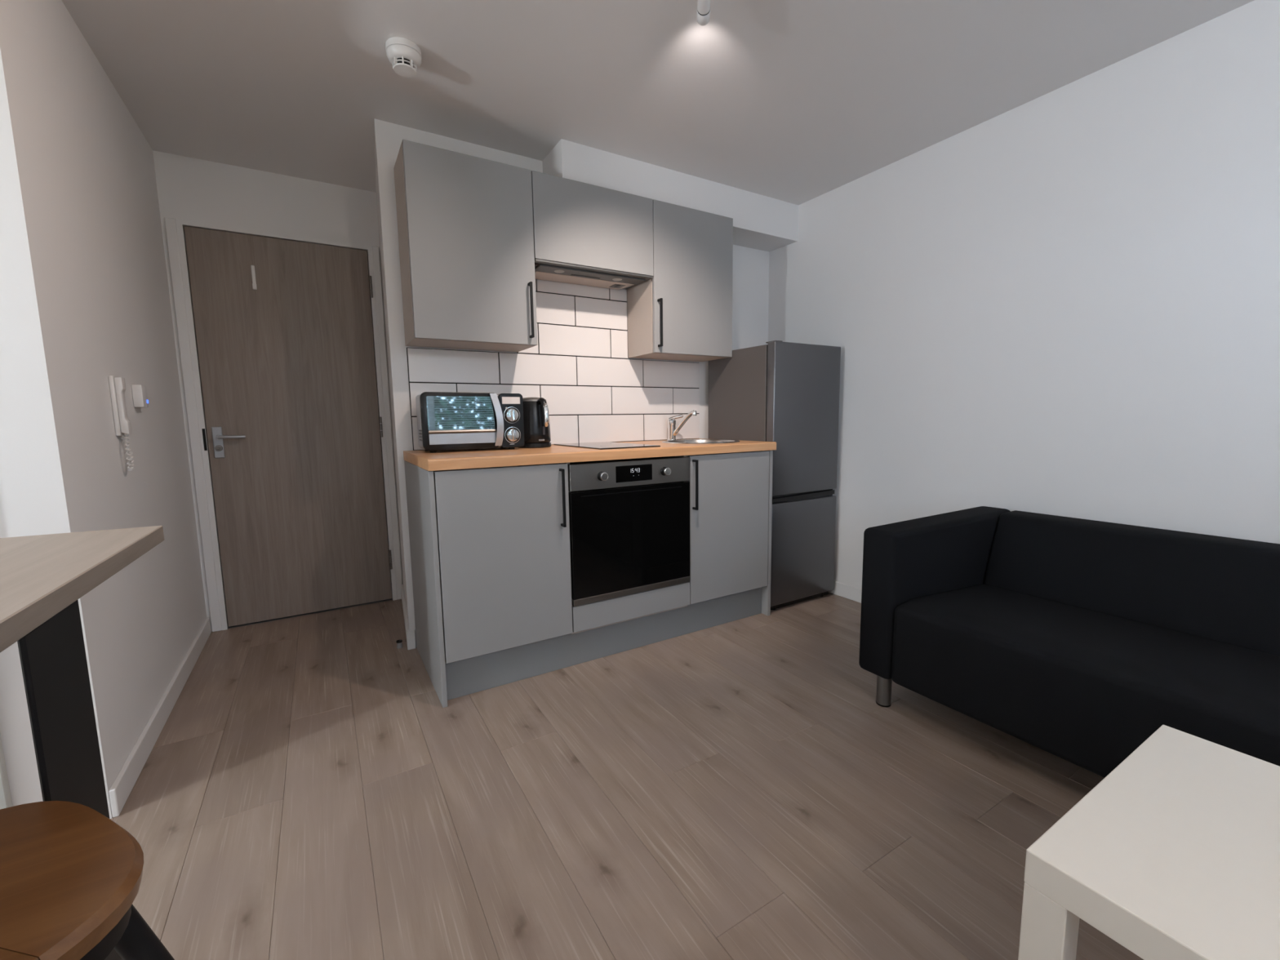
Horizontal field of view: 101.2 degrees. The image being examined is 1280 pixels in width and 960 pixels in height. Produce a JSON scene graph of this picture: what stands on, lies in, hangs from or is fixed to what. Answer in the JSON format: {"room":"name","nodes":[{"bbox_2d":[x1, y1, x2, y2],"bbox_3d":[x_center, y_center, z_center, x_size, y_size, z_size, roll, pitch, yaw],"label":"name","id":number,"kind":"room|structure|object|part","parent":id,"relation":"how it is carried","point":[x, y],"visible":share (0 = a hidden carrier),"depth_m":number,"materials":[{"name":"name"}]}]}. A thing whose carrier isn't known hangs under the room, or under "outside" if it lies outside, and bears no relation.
{"room":"studio apartment","nodes":[
{"label":"studio apartment","id":0,"kind":"room"},
{"bbox_2d":[0,466,43,806],"bbox_3d":[-2.312,-0.126,0.796,1.816,2.333,0.100,-5,8,-31],"label":"wall","id":1,"kind":"structure","parent":0,"point":[15,731],"depth_m":1.29,"materials":[{"name":"white paint"}]},
{"bbox_2d":[0,733,13,809],"bbox_3d":[-1.884,-0.027,0.996,0.758,1.942,0.023,-5,8,-31],"label":"door","id":2,"kind":"structure","parent":1,"relation":"in","point":[6,802],"depth_m":1.28,"materials":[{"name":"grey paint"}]},
{"bbox_2d":[0,0,206,818],"bbox_3d":[-1.013,-0.109,0.506,0.100,2.333,4.682,-5,8,-31],"label":"wall","id":3,"kind":"structure","parent":0,"point":[85,296],"depth_m":1.52,"materials":[{"name":"white paint"}]},
{"bbox_2d":[108,375,134,471],"bbox_3d":[-1.655,-0.180,1.688,0.032,0.301,0.066,-5,8,-31],"label":"handset","id":4,"kind":"object","parent":3,"relation":"attached to","point":[122,424],"visible":1,"depth_m":1.66,"materials":[{"name":"white plastic"}]},
{"bbox_3d":[-1.659,-0.234,1.667,0.012,0.188,0.044,-5,8,-31],"label":"plate","id":5,"kind":"part","parent":4,"relation":"part of","materials":[{"name":"white plastic"}]},
{"bbox_3d":[-1.656,-0.089,1.699,0.024,0.118,0.063,-6,9,-39],"label":"curly cord","id":6,"kind":"part","parent":4,"relation":"part of","materials":[{"name":"white plastic"}]},
{"bbox_2d":[131,384,148,407],"bbox_3d":[-1.778,-0.298,1.872,0.029,0.079,0.063,-5,8,-31],"label":"thermostat","id":7,"kind":"object","parent":3,"relation":"attached to","point":[140,396],"visible":1,"depth_m":1.85,"materials":[{"name":"white plastic"}]},
{"bbox_2d":[108,617,211,817],"bbox_3d":[-1.781,0.796,2.018,0.014,0.079,1.447,-5,8,-31],"label":"baseboard","id":8,"kind":"structure","parent":3,"relation":"attached to","point":[120,790],"depth_m":1.72,"materials":[{"name":"white wood"}]},
{"bbox_2d":[152,150,403,631],"bbox_3d":[-1.831,-0.371,2.792,1.098,2.333,0.100,-5,8,-31],"label":"wall","id":9,"kind":"structure","parent":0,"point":[189,188],"depth_m":2.59,"materials":[{"name":"white paint"}]},
{"bbox_2d":[164,217,402,631],"bbox_3d":[-1.804,-0.255,2.783,0.886,1.985,0.165,-5,8,-31],"label":"door","id":10,"kind":"structure","parent":9,"relation":"attached to","point":[282,336],"depth_m":2.73,"materials":[{"name":"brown wood"}]},
{"bbox_3d":[-2.118,-0.197,2.560,0.011,0.106,0.003,-5,8,-31],"label":"strike plate","id":11,"kind":"part","parent":10,"relation":"part of","materials":[{"name":"black plastic"}]},
{"bbox_3d":[-2.079,-0.185,2.592,0.040,0.154,0.008,-5,8,-31],"label":"handle plate","id":12,"kind":"part","parent":10,"relation":"part of","materials":[{"name":"silver metal"}]},
{"bbox_3d":[-2.019,-0.213,2.590,0.128,0.024,0.053,-5,8,-31],"label":"lever","id":13,"kind":"part","parent":10,"relation":"part of","materials":[{"name":"silver metal"}]},
{"bbox_2d":[373,118,768,645],"bbox_3d":[-0.319,-0.440,3.191,2.229,2.333,0.783,-5,8,-31],"label":"wall","id":14,"kind":"structure","parent":0,"point":[580,363],"depth_m":2.68,"materials":[{"name":"white paint"}]},
{"bbox_2d":[227,598,392,628],"bbox_3d":[-1.804,0.757,2.934,0.813,0.060,0.100,-5,8,-31],"label":"threshold","id":15,"kind":"object","parent":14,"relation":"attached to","point":[391,598],"depth_m":2.88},
{"bbox_2d":[400,584,416,649],"bbox_3d":[-1.217,0.695,2.752,0.036,0.089,0.770,-4,8,-26],"label":"baseboard","id":16,"kind":"structure","parent":14,"relation":"attached to","point":[410,634],"depth_m":2.43,"materials":[{"name":"white wood"}]},
{"bbox_2d":[393,139,537,351],"bbox_3d":[-0.731,-0.947,2.243,0.503,0.726,0.302,-5,8,-31],"label":"upper cabinet","id":17,"kind":"object","parent":14,"relation":"attached to","point":[465,231],"visible":1,"depth_m":2.13,"materials":[{"name":"grey wood"}]},
{"bbox_3d":[-0.470,-0.732,2.269,0.010,0.231,0.034,-5,8,-31],"label":"handle","id":18,"kind":"part","parent":17,"relation":"part of","materials":[{"name":"black metal"}]},
{"bbox_2d":[626,199,733,361],"bbox_3d":[0.225,-1.029,2.820,0.507,0.726,0.302,-5,8,-31],"label":"upper cabinet","id":19,"kind":"object","parent":14,"relation":"attached to","point":[682,313],"visible":0.97,"depth_m":2.71,"materials":[{"name":"grey wood"}]},
{"bbox_3d":[0.101,-0.781,2.613,0.010,0.231,0.034,-5,8,-31],"label":"handle","id":20,"kind":"part","parent":19,"relation":"part of","materials":[{"name":"black metal"}]},
{"bbox_2d":[110,592,1143,959],"bbox_3d":[-0.464,0.973,0.963,4.981,0.060,4.682,-5,8,-31],"label":"floor","id":21,"kind":"structure","parent":0,"point":[741,788],"depth_m":1.43,"materials":[{"name":"brown wood"}]},
{"bbox_2d":[0,525,164,959],"bbox_3d":[-0.851,0.582,0.409,0.607,0.860,1.179,-5,8,-31],"label":"bar table","id":22,"kind":"object","parent":21,"relation":"on","point":[43,578],"visible":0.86,"depth_m":0.62,"materials":[{"name":"brown wood"}]},
{"bbox_3d":[-0.663,0.565,0.646,0.006,0.831,0.143,-5,8,-31],"label":"leg","id":23,"kind":"part","parent":22,"relation":"part of","materials":[{"name":"black metal"}]},
{"bbox_2d":[0,800,174,959],"bbox_3d":[-0.561,0.673,0.424,0.468,0.673,0.468,0,7,9],"label":"bar stool","id":24,"kind":"object","parent":21,"relation":"on","point":[71,875],"visible":1,"depth_m":0.44,"materials":[{"name":"brown wood"}]},
{"bbox_3d":[-0.565,0.379,0.389,0.254,0.024,0.254,2,8,25],"label":"seat frame","id":25,"kind":"part","parent":24,"relation":"part of","materials":[{"name":"brown wood"}]},
{"bbox_3d":[-0.385,0.673,0.554,0.217,0.637,0.023,-6,8,-36],"label":"leg","id":26,"kind":"part","parent":24,"relation":"part of","materials":[{"name":"black metal"}]},
{"bbox_2d":[395,639,402,648],"bbox_3d":[-1.114,0.759,2.436,0.028,0.034,0.028,-5,8,-31],"label":"door stop","id":27,"kind":"object","parent":21,"relation":"on","point":[399,644],"visible":1,"depth_m":2.43,"materials":[{"name":"silver metal"}]},
{"bbox_3d":[-1.114,0.763,2.437,0.026,0.026,0.026,-5,8,-31],"label":"post","id":28,"kind":"part","parent":27,"relation":"part of","materials":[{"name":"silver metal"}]},
{"bbox_2d":[404,460,447,707],"bbox_3d":[-0.873,0.372,2.126,0.017,0.868,0.595,-5,8,-31],"label":"end panel","id":29,"kind":"object","parent":21,"relation":"on","point":[420,482],"visible":0.86,"depth_m":2.02,"materials":[{"name":"grey laminate"}]},
{"bbox_2d":[433,462,573,663],"bbox_3d":[-0.636,0.282,2.229,0.502,0.718,0.609,-5,8,-31],"label":"base cabinet","id":30,"kind":"object","parent":21,"relation":"on","point":[504,532],"visible":0.88,"depth_m":1.99,"materials":[{"name":"grey wood"}]},
{"bbox_3d":[-0.304,0.070,2.070,0.010,0.230,0.034,-5,8,-31],"label":"handle","id":31,"kind":"part","parent":30,"relation":"part of","materials":[{"name":"black metal"}]},
{"bbox_2d":[444,586,761,700],"bbox_3d":[-0.046,0.693,2.380,1.608,0.149,0.016,-5,8,-31],"label":"plinth","id":32,"kind":"object","parent":21,"relation":"on","point":[472,675],"visible":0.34,"depth_m":2.27,"materials":[{"name":"grey laminate"}]},
{"bbox_2d":[564,455,689,634],"bbox_3d":[-0.173,0.239,2.528,0.598,0.718,0.575,-5,8,-31],"label":"housing","id":33,"kind":"object","parent":21,"relation":"on","point":[593,615],"visible":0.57,"depth_m":2.30,"materials":[{"name":"grey laminate"}]},
{"bbox_2d":[403,438,776,471],"bbox_3d":[-0.177,-0.140,2.490,1.658,0.040,0.610,-5,8,-31],"label":"countertop","id":34,"kind":"structure","parent":33,"relation":"on","point":[445,460],"depth_m":2.15,"materials":[{"name":"brown wood"}]},
{"bbox_2d":[415,391,524,453],"bbox_3d":[-0.734,-0.252,2.281,0.418,0.246,0.227,-5,8,-30],"label":"microwave","id":35,"kind":"object","parent":34,"relation":"on","point":[446,420],"visible":1,"depth_m":2.20,"materials":[{"name":"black metal"}]},
{"bbox_3d":[-0.743,-0.245,2.188,0.311,0.236,0.016,-5,8,-30],"label":"frame","id":36,"kind":"part","parent":35,"relation":"part of","materials":[{"name":"black plastic"}]},
{"bbox_3d":[-0.734,-0.277,2.178,0.277,0.137,0.003,-5,8,-30],"label":"door glass","id":37,"kind":"part","parent":35,"relation":"part of","materials":[{"name":"glass"}]},
{"bbox_3d":[-0.609,-0.257,2.241,0.049,0.222,0.023,-5,8,-30],"label":"door handle","id":38,"kind":"part","parent":35,"relation":"part of","materials":[{"name":"silver metal"}]},
{"bbox_3d":[-0.557,-0.344,2.272,0.078,0.030,0.002,-5,8,-30],"label":"label plate","id":39,"kind":"part","parent":35,"relation":"part of","materials":[{"name":"white plastic"}]},
{"bbox_3d":[-0.561,-0.259,2.291,0.106,0.233,0.018,-5,8,-30],"label":"control panel","id":40,"kind":"part","parent":35,"relation":"part of","materials":[{"name":"black plastic"}]},
{"bbox_3d":[-0.549,-0.280,2.269,0.060,0.060,0.026,-5,8,-30],"label":"knob","id":41,"kind":"part","parent":35,"relation":"part of","materials":[{"name":"silver metal"}]},
{"bbox_3d":[-0.547,-0.195,2.279,0.060,0.060,0.026,-5,8,-30],"label":"knob","id":42,"kind":"part","parent":35,"relation":"part of","materials":[{"name":"silver metal"}]},
{"bbox_2d":[518,396,551,448],"bbox_3d":[-0.494,-0.266,2.429,0.156,0.232,0.205,-2,7,-7],"label":"kettle","id":43,"kind":"object","parent":34,"relation":"on","point":[535,410],"visible":0.95,"depth_m":2.38,"materials":[{"name":"black plastic"}]},
{"bbox_3d":[-0.498,-0.374,2.441,0.126,0.020,0.126,-5,8,-31],"label":"lid","id":44,"kind":"part","parent":43,"relation":"part of","materials":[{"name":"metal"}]},
{"bbox_3d":[-0.440,-0.307,2.373,0.027,0.131,0.082,-6,9,-37],"label":"handle","id":45,"kind":"part","parent":43,"relation":"part of","materials":[{"name":"black plastic"}]},
{"bbox_3d":[-0.419,-0.290,2.346,0.024,0.105,0.030,-5,8,-31],"label":"handle","id":46,"kind":"part","parent":43,"relation":"part of","materials":[{"name":"silver metal"}]},
{"bbox_2d":[553,441,660,449],"bbox_3d":[-0.171,-0.167,2.515,0.304,0.006,0.517,-5,8,-31],"label":"cooktop","id":47,"kind":"object","parent":34,"relation":"in","point":[602,445],"visible":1,"depth_m":2.44,"materials":[{"name":"black glass"}]},
{"bbox_2d":[666,409,696,440],"bbox_3d":[0.237,-0.303,2.928,0.204,0.167,0.056,5,9,41],"label":"tap","id":48,"kind":"object","parent":34,"relation":"on","point":[673,430],"visible":0.98,"depth_m":2.95,"materials":[{"name":"silver metal"}]},
{"bbox_3d":[0.202,-0.351,2.959,0.082,0.037,0.021,1,7,18],"label":"lever","id":49,"kind":"part","parent":48,"relation":"part of","materials":[{"name":"silver metal"}]},
{"bbox_3d":[0.245,-0.314,2.908,0.027,0.141,0.169,-7,9,-43],"label":"spout","id":50,"kind":"part","parent":48,"relation":"part of","materials":[{"name":"silver metal"}]},
{"bbox_2d":[662,439,739,455],"bbox_3d":[0.321,-0.129,2.787,0.410,0.158,0.410,-5,8,-31],"label":"sink","id":51,"kind":"object","parent":34,"relation":"in","point":[682,441],"visible":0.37,"depth_m":2.90,"materials":[{"name":"metal"}]},
{"bbox_2d":[567,456,689,606],"bbox_3d":[-0.159,0.186,2.497,0.592,0.589,0.583,-5,8,-31],"label":"oven","id":52,"kind":"object","parent":33,"relation":"in","point":[629,518],"visible":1,"depth_m":2.25,"materials":[{"name":"black glass"}]},
{"bbox_3d":[-0.153,-0.015,2.156,0.039,0.039,0.022,-5,8,-31],"label":"knob","id":53,"kind":"part","parent":52,"relation":"part of","materials":[{"name":"silver plastic"}]},
{"bbox_3d":[-0.032,-0.030,2.256,0.592,0.108,0.026,-5,8,-31],"label":"control panel","id":54,"kind":"part","parent":52,"relation":"part of","materials":[{"name":"metal"}]},
{"bbox_3d":[-0.025,0.483,2.317,0.592,0.026,0.026,-5,8,-31],"label":"door trim","id":55,"kind":"part","parent":52,"relation":"part of","materials":[{"name":"metal"}]},
{"bbox_3d":[0.113,-0.038,2.316,0.039,0.039,0.022,-5,8,-31],"label":"knob","id":56,"kind":"part","parent":52,"relation":"part of","materials":[{"name":"silver plastic"}]},
{"bbox_3d":[-0.024,0.554,2.327,0.596,0.109,0.018,-5,8,-31],"label":"filler panel","id":57,"kind":"part","parent":33,"relation":"part of","materials":[{"name":"grey laminate"}]},
{"bbox_2d":[686,450,768,604],"bbox_3d":[0.306,0.201,2.798,0.498,0.718,0.609,-5,8,-31],"label":"base cabinet","id":58,"kind":"object","parent":21,"relation":"on","point":[729,492],"visible":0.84,"depth_m":2.56,"materials":[{"name":"grey wood"}]},
{"bbox_3d":[0.253,0.022,2.407,0.010,0.230,0.034,-5,8,-31],"label":"handle","id":59,"kind":"part","parent":58,"relation":"part of","materials":[{"name":"black metal"}]},
{"bbox_2d":[761,449,773,615],"bbox_3d":[0.517,0.253,2.965,0.020,0.868,0.595,-5,8,-31],"label":"end panel","id":60,"kind":"object","parent":21,"relation":"on","point":[766,590],"visible":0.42,"depth_m":2.72,"materials":[{"name":"grey laminate"}]},
{"bbox_2d":[707,340,840,609],"bbox_3d":[0.760,-0.039,3.060,0.503,1.419,0.531,-5,8,-31],"label":"refrigerator","id":61,"kind":"object","parent":21,"relation":"on","point":[786,394],"visible":0.76,"depth_m":2.83,"materials":[{"name":"grey metal"}]},
{"bbox_3d":[0.889,0.379,2.905,0.503,0.550,0.054,-5,8,-31],"label":"door","id":62,"kind":"part","parent":61,"relation":"part of","materials":[{"name":"grey metal"}]},
{"bbox_3d":[0.893,0.090,2.857,0.483,0.032,0.008,-5,8,-31],"label":"grip trim","id":63,"kind":"part","parent":61,"relation":"part of","materials":[{"name":"black plastic"}]},
{"bbox_3d":[0.879,-0.325,2.821,0.503,0.785,0.054,-5,8,-31],"label":"door","id":64,"kind":"part","parent":61,"relation":"part of","materials":[{"name":"grey metal"}]},
{"bbox_2d":[858,506,1279,777],"bbox_3d":[1.614,0.543,1.367,0.824,0.642,1.800,-5,8,-31],"label":"sofa","id":65,"kind":"object","parent":21,"relation":"on","point":[1073,639],"visible":1,"depth_m":1.61,"materials":[{"name":"black fabric"}]},
{"bbox_3d":[0.882,0.752,1.901,0.049,0.107,0.049,-5,8,-31],"label":"leg","id":66,"kind":"part","parent":65,"relation":"part of","materials":[{"name":"grey metal"}]},
{"bbox_3d":[1.179,0.408,2.069,0.821,0.530,0.130,-5,8,-31],"label":"armrest","id":67,"kind":"part","parent":65,"relation":"part of","materials":[{"name":"black fabric"}]},
{"bbox_3d":[1.516,0.614,1.315,0.594,0.286,1.539,-5,8,-31],"label":"seat","id":68,"kind":"part","parent":65,"relation":"part of","materials":[{"name":"black fabric"}]},
{"bbox_3d":[1.865,0.465,1.512,0.225,0.525,1.536,-5,8,-31],"label":"backrest","id":69,"kind":"part","parent":65,"relation":"part of","materials":[{"name":"black fabric"}]},
{"bbox_2d":[1017,724,1279,959],"bbox_3d":[1.000,0.751,0.506,0.548,0.450,0.900,-5,8,-31],"label":"coffee table","id":70,"kind":"object","parent":21,"relation":"on","point":[1174,854],"visible":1,"depth_m":0.71,"materials":[{"name":"white wood"}]},
{"bbox_3d":[0.566,0.754,0.742,0.049,0.400,0.049,-5,8,-31],"label":"leg","id":71,"kind":"part","parent":70,"relation":"part of","materials":[{"name":"white wood"}]},
{"bbox_2d":[62,0,1254,204],"bbox_3d":[0.322,-1.433,1.177,3.265,0.100,4.882,-5,8,-31],"label":"ceiling","id":72,"kind":"structure","parent":0,"point":[797,102],"depth_m":1.88,"materials":[{"name":"white paint"}]},
{"bbox_2d":[385,36,422,77],"bbox_3d":[-0.786,-1.400,1.754,0.110,0.071,0.110,-5,8,-31],"label":"smoke detector","id":73,"kind":"object","parent":72,"relation":"attached to","point":[404,55],"visible":1,"depth_m":1.73,"materials":[{"name":"white plastic"}]},
{"bbox_2d":[696,0,711,26],"bbox_3d":[0.185,-1.367,1.448,0.092,0.091,0.194,1,7,14],"label":"light","id":74,"kind":"object","parent":72,"relation":"attached to","point":[703,6],"visible":1,"depth_m":1.50,"materials":[{"name":"white plastic"}]},
{"bbox_2d":[542,138,798,252],"bbox_3d":[0.235,-1.477,2.829,1.504,0.202,0.233,-5,8,-31],"label":"bulkhead","id":75,"kind":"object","parent":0,"point":[760,222],"depth_m":2.69,"materials":[{"name":"white paint"}]},
{"bbox_2d":[531,170,653,276],"bbox_3d":[-0.265,-1.172,2.524,0.609,0.358,0.268,-5,8,-31],"label":"upper cabinet","id":76,"kind":"object","parent":75,"relation":"attached to","point":[575,222],"visible":0.9,"depth_m":2.39,"materials":[{"name":"grey laminate"}]},
{"bbox_2d":[534,258,653,289],"bbox_3d":[-0.263,-0.990,2.547,0.606,0.031,0.264,-5,8,-31],"label":"hood","id":77,"kind":"object","parent":76,"relation":"attached to","point":[548,270],"visible":0.94,"depth_m":2.52,"materials":[{"name":"grey metal"}]},
{"bbox_2d":[768,0,1279,588],"bbox_3d":[1.865,-0.310,1.851,0.100,2.333,4.008,-5,8,-31],"label":"wall","id":78,"kind":"structure","parent":0,"point":[1065,302],"depth_m":2.02,"materials":[{"name":"white paint"}]},
{"bbox_2d":[828,580,862,603],"bbox_3d":[1.857,0.758,1.906,0.014,0.079,3.908,-5,8,-31],"label":"baseboard","id":79,"kind":"structure","parent":78,"relation":"attached to","point":[842,589],"depth_m":3.00,"materials":[{"name":"white wood"}]}
]}

